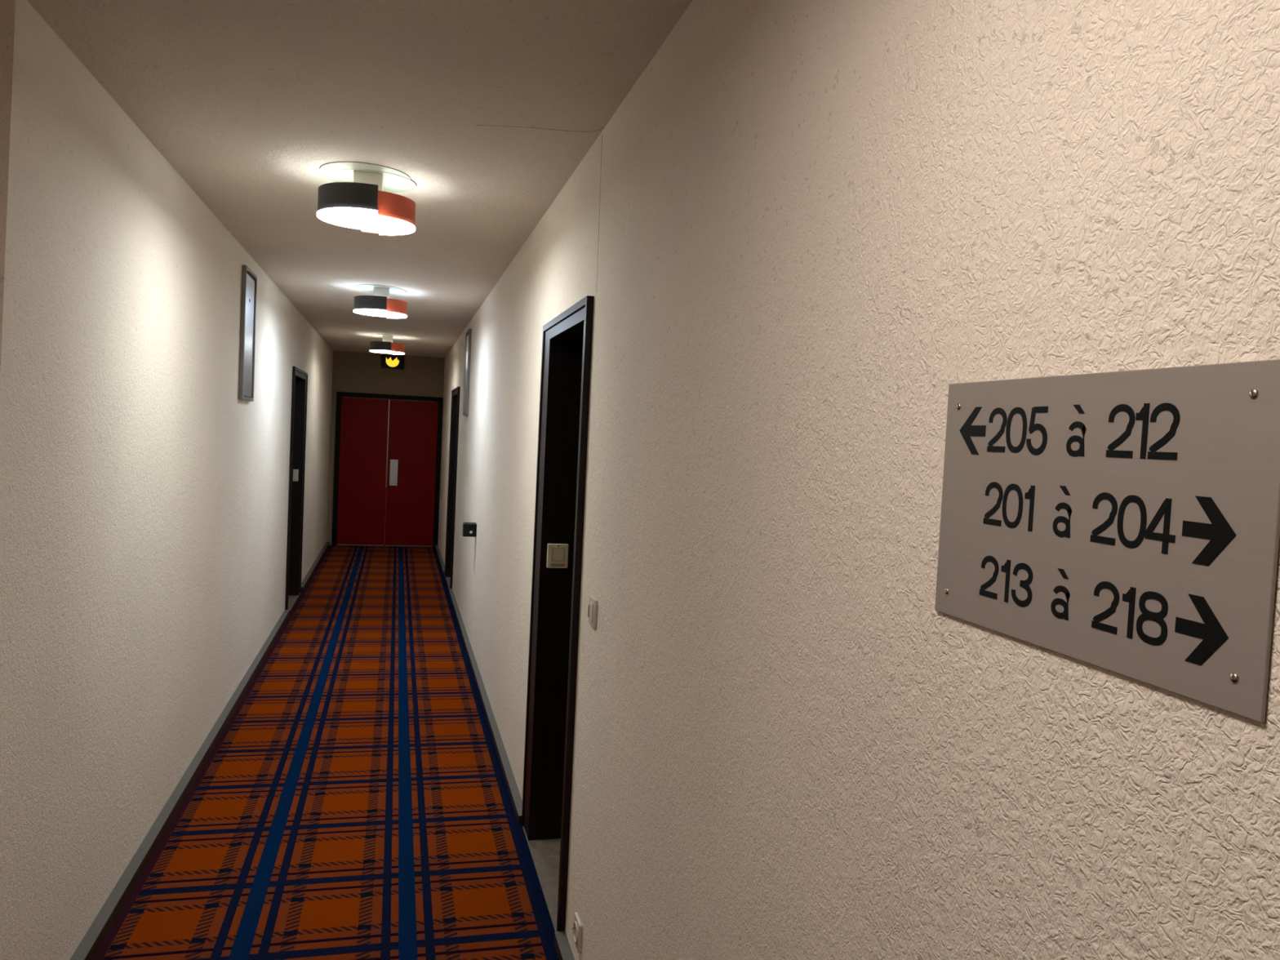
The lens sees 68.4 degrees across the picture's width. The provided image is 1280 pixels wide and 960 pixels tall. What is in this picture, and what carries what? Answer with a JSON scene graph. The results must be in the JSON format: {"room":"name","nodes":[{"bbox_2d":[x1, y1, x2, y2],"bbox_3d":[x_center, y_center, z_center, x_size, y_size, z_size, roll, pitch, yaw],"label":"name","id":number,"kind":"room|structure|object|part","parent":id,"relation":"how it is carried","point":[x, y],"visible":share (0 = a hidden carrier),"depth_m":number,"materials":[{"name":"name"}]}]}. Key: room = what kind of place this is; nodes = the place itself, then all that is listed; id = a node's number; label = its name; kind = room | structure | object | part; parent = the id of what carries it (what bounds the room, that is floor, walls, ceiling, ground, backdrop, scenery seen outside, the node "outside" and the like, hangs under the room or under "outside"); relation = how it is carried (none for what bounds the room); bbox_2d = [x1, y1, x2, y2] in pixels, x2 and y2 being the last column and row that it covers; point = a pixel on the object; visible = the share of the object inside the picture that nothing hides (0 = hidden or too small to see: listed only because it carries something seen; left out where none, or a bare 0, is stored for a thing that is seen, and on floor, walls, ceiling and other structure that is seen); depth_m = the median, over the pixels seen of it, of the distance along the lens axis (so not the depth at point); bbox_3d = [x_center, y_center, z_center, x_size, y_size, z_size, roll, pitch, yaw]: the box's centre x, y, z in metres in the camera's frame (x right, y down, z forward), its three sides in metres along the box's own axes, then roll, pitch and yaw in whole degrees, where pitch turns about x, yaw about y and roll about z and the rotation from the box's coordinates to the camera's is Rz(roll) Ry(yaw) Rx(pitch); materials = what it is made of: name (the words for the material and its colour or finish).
{"room":"hotel corridor","nodes":[
{"label":"hotel corridor","id":0,"kind":"room"},
{"bbox_2d":[0,0,92,959],"bbox_3d":[-2.351,0.140,2.148,1.735,2.578,0.695,2,3,-14],"label":"wall","id":1,"kind":"structure","parent":0,"point":[46,91],"depth_m":2.36,"materials":[{"name":"beige paint"}]},
{"bbox_2d":[73,75,333,952],"bbox_3d":[-2.995,-0.139,7.542,0.300,2.578,10.090,2,3,-14],"label":"wall","id":2,"kind":"structure","parent":0,"point":[186,482],"depth_m":3.67,"materials":[{"name":"beige paint"}]},
{"bbox_2d":[70,542,329,959],"bbox_3d":[-2.803,1.148,7.299,0.039,0.052,10.740,2,3,-14],"label":"baseboard","id":3,"kind":"structure","parent":2,"relation":"attached to","point":[94,938],"depth_m":3.74,"materials":[{"name":"grey wood"}]},
{"bbox_2d":[238,265,257,401],"bbox_3d":[-2.250,-0.827,5.408,0.024,0.740,0.410,2,3,-14],"label":"picture frame","id":4,"kind":"object","parent":2,"relation":"attached to","point":[249,279],"visible":1,"depth_m":5.37,"materials":[{"name":"metal"}]},
{"bbox_3d":[-2.250,-0.822,5.401,0.010,0.682,0.344,2,3,-14],"label":"panel","id":5,"kind":"part","parent":4,"relation":"part of","materials":[{"name":"silver metal"}]},
{"bbox_2d":[284,366,307,610],"bbox_3d":[-3.195,0.067,8.361,0.307,2.096,1.130,2,3,-14],"label":"door","id":6,"kind":"structure","parent":2,"relation":"in","point":[300,378],"depth_m":8.77,"materials":[{"name":"brown wood"}]},
{"bbox_2d":[293,469,298,480],"bbox_3d":[-3.201,-0.045,8.759,0.046,0.110,0.016,2,3,-14],"label":"card reader","id":7,"kind":"object","parent":6,"relation":"attached to","point":[295,472],"visible":1,"depth_m":8.75,"materials":[{"name":"beige plastic"}]},
{"bbox_2d":[26,0,692,357],"bbox_3d":[-2.238,-1.353,5.003,3.678,0.150,15.740,2,3,-14],"label":"ceiling","id":8,"kind":"structure","parent":0,"point":[246,100],"depth_m":2.83,"materials":[{"name":"paint"}]},
{"bbox_2d":[316,161,416,235],"bbox_3d":[-1.039,-1.069,3.598,0.359,0.174,0.419,2,3,-14],"label":"ceiling lamp","id":9,"kind":"object","parent":8,"relation":"attached to","point":[360,196],"visible":1,"depth_m":3.51,"materials":[{"name":"beige"}]},
{"bbox_3d":[-1.097,-1.034,3.546,0.219,0.095,0.340,2,3,-14],"label":"lamp shade","id":10,"kind":"part","parent":9,"relation":"part of","materials":[{"name":"grey"}]},
{"bbox_2d":[316,207,378,231],"bbox_3d":[-1.101,-0.986,3.548,0.221,0.008,0.344,2,3,-14],"label":"diffuser","id":11,"kind":"object","parent":9,"relation":"attached to","point":[359,218],"depth_m":3.51,"materials":[{"name":"white plastic"}]},
{"bbox_3d":[-1.034,-1.153,3.597,0.352,0.004,0.410,2,3,-14],"label":"plate","id":12,"kind":"part","parent":9,"relation":"part of","materials":[{"name":"beige metal"}]},
{"bbox_3d":[-0.979,-1.033,3.659,0.206,0.095,0.334,2,3,-14],"label":"lamp shade","id":13,"kind":"part","parent":9,"relation":"part of","materials":[{"name":"orange"}]},
{"bbox_2d":[377,215,415,235],"bbox_3d":[-0.946,-0.985,3.671,0.138,0.008,0.332,2,3,-14],"label":"diffuser","id":14,"kind":"object","parent":9,"relation":"attached to","point":[387,224],"depth_m":3.62,"materials":[{"name":"white plastic"}]},
{"bbox_2d":[353,284,407,318],"bbox_3d":[-1.806,-1.242,6.566,0.359,0.174,0.419,2,3,-14],"label":"ceiling lamp","id":15,"kind":"object","parent":8,"relation":"attached to","point":[379,304],"visible":1,"depth_m":6.47,"materials":[{"name":"beige"}]},
{"bbox_3d":[-1.864,-1.207,6.514,0.219,0.095,0.340,2,3,-14],"label":"lamp shade","id":16,"kind":"part","parent":15,"relation":"part of","materials":[{"name":"grey fabric"}]},
{"bbox_2d":[353,308,386,316],"bbox_3d":[-1.867,-1.159,6.516,0.221,0.008,0.344,2,3,-14],"label":"diffuser","id":17,"kind":"object","parent":15,"relation":"attached to","point":[371,312],"depth_m":6.46,"materials":[{"name":"white plastic"}]},
{"bbox_3d":[-1.800,-1.326,6.565,0.352,0.004,0.410,2,3,-14],"label":"plate","id":18,"kind":"part","parent":15,"relation":"part of","materials":[{"name":"beige metal"}]},
{"bbox_3d":[-1.746,-1.206,6.627,0.206,0.095,0.334,2,3,-14],"label":"lamp shade","id":19,"kind":"part","parent":15,"relation":"part of","materials":[{"name":"orange"}]},
{"bbox_2d":[386,311,407,318],"bbox_3d":[-1.713,-1.157,6.638,0.138,0.008,0.332,2,3,-14],"label":"diffuser","id":20,"kind":"object","parent":15,"relation":"attached to","point":[389,314],"depth_m":6.59,"materials":[{"name":"white plastic"}]},
{"bbox_2d":[369,333,404,354],"bbox_3d":[-2.689,-1.443,10.029,0.359,0.174,0.419,2,3,-14],"label":"ceiling lamp","id":21,"kind":"object","parent":8,"relation":"attached to","point":[386,346],"visible":1,"depth_m":9.93,"materials":[{"name":"beige"}]},
{"bbox_3d":[-2.747,-1.408,9.977,0.219,0.095,0.340,2,3,-14],"label":"lamp shade","id":22,"kind":"part","parent":21,"relation":"part of","materials":[{"name":"grey"}]},
{"bbox_2d":[369,350,391,353],"bbox_3d":[-2.750,-1.361,9.979,0.221,0.008,0.344,2,3,-14],"label":"diffuser","id":23,"kind":"object","parent":21,"relation":"attached to","point":[375,351],"depth_m":9.93,"materials":[{"name":"white plastic"}]},
{"bbox_3d":[-2.684,-1.528,10.028,0.352,0.004,0.410,2,3,-14],"label":"plate","id":24,"kind":"part","parent":21,"relation":"part of","materials":[{"name":"beige metal"}]},
{"bbox_3d":[-2.629,-1.407,10.091,0.206,0.095,0.334,2,3,-14],"label":"lamp shade","id":25,"kind":"part","parent":21,"relation":"part of","materials":[{"name":"orange"}]},
{"bbox_2d":[391,351,404,354],"bbox_3d":[-2.596,-1.359,10.102,0.138,0.008,0.332,2,3,-14],"label":"diffuser","id":26,"kind":"object","parent":21,"relation":"attached to","point":[392,352],"depth_m":10.03,"materials":[{"name":"white plastic"}]},
{"bbox_2d":[483,124,604,132],"bbox_3d":[-0.304,-1.089,2.918,0.403,0.001,0.053,3,3,6],"label":"trim","id":27,"kind":"structure","parent":8,"relation":"attached to","point":[483,125],"depth_m":2.92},
{"bbox_2d":[326,350,444,546],"bbox_3d":[-3.434,-0.399,12.760,2.043,2.578,0.250,2,3,-14],"label":"wall","id":28,"kind":"structure","parent":0,"point":[352,371],"depth_m":12.55,"materials":[{"name":"paint"}]},
{"bbox_2d":[331,391,443,547],"bbox_3d":[-3.381,-0.122,12.643,1.377,2.042,0.035,2,3,-14],"label":"door","id":29,"kind":"structure","parent":28,"relation":"in","point":[362,451],"depth_m":12.63,"materials":[{"name":"red wood"}]},
{"bbox_3d":[-3.307,-0.099,12.651,0.100,0.349,0.004,2,3,-14],"label":"push plate","id":30,"kind":"part","parent":29,"relation":"part of","materials":[{"name":"metal"}]},
{"bbox_2d":[380,353,404,369],"bbox_3d":[-3.301,-1.585,12.568,0.300,0.205,0.055,2,3,-14],"label":"exit light","id":31,"kind":"object","parent":28,"relation":"attached to","point":[388,361],"visible":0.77,"depth_m":12.57,"materials":[{"name":"black plastic"}]},
{"bbox_2d":[437,0,1279,959],"bbox_3d":[-0.663,0.069,5.464,0.300,2.578,15.290,2,3,-14],"label":"wall","id":32,"kind":"structure","parent":0,"point":[817,220],"depth_m":1.20,"materials":[{"name":"beige paint"}]},
{"bbox_2d":[444,386,460,588],"bbox_3d":[-1.839,0.078,9.935,0.307,2.061,1.120,2,3,-14],"label":"door","id":33,"kind":"structure","parent":32,"relation":"in","point":[455,409],"depth_m":10.27,"materials":[{"name":"brown wood"}]},
{"bbox_2d":[462,328,471,415],"bbox_3d":[-1.513,-0.935,8.243,0.024,0.733,0.400,2,3,-14],"label":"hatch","id":34,"kind":"object","parent":32,"relation":"attached to","point":[468,334],"visible":1,"depth_m":8.07,"materials":[{"name":"metal"}]},
{"bbox_3d":[-1.514,-0.931,8.250,0.010,0.675,0.334,2,3,-14],"label":"panel","id":35,"kind":"part","parent":34,"relation":"part of","materials":[{"name":"silver metal"}]},
{"bbox_2d":[462,522,476,537],"bbox_3d":[-1.246,0.362,6.887,0.095,0.095,0.104,2,3,-14],"label":"wall box","id":36,"kind":"object","parent":32,"relation":"attached to","point":[469,529],"visible":1,"depth_m":6.84,"materials":[{"name":"black plastic"}]},
{"bbox_2d":[435,544,574,959],"bbox_3d":[-0.884,1.331,5.471,0.035,0.038,15.250,2,3,-14],"label":"baseboard","id":37,"kind":"structure","parent":32,"relation":"attached to","point":[564,952],"depth_m":4.87,"materials":[{"name":"grey wood"}]},
{"bbox_2d":[521,295,594,931],"bbox_3d":[-0.182,0.443,3.477,0.307,2.083,0.930,2,3,-14],"label":"door","id":38,"kind":"structure","parent":32,"relation":"in","point":[566,339],"depth_m":3.73,"materials":[{"name":"brown wood"}]},
{"bbox_2d":[546,543,568,568],"bbox_3d":[-0.327,0.301,3.735,0.083,0.096,0.016,2,3,-14],"label":"card reader","id":39,"kind":"object","parent":38,"relation":"attached to","point":[557,553],"visible":1,"depth_m":3.73,"materials":[{"name":"beige plastic"}]},
{"bbox_2d":[572,912,582,952],"bbox_3d":[-0.192,1.352,2.816,0.024,0.082,0.082,2,3,-14],"label":"wall socket","id":40,"kind":"object","parent":32,"relation":"attached to","point":[577,925],"visible":1,"depth_m":2.79,"materials":[{"name":"beige plastic"}]},
{"bbox_2d":[587,595,597,627],"bbox_3d":[-0.140,0.387,2.773,0.012,0.082,0.082,2,3,-14],"label":"light switch","id":41,"kind":"object","parent":32,"relation":"attached to","point":[593,606],"visible":1,"depth_m":2.75,"materials":[{"name":"beige plastic"}]},
{"bbox_2d":[596,134,602,279],"bbox_3d":[-0.125,-0.824,2.911,0.001,0.486,0.027,2,3,-14],"label":"trim","id":42,"kind":"structure","parent":32,"relation":"attached to","point":[602,135],"depth_m":2.91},
{"bbox_2d":[934,359,1279,722],"bbox_3d":[0.378,0.031,0.828,0.006,0.246,0.403,2,3,-14],"label":"direction sign","id":43,"kind":"object","parent":32,"relation":"attached to","point":[1126,523],"visible":1,"depth_m":0.76,"materials":[{"name":"metal"}]},
{"bbox_3d":[-2.151,1.368,5.184,4.128,0.108,15.740,2,3,-14],"label":"floor","id":44,"kind":"structure","parent":0,"visible":0},
{"bbox_2d":[93,545,559,959],"bbox_3d":[-2.408,1.300,5.088,3.176,0.012,15.288,2,3,-14],"label":"carpet","id":45,"kind":"object","parent":44,"relation":"on","point":[354,802],"visible":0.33,"depth_m":3.96,"materials":[{"name":"carpet"}]}
]}

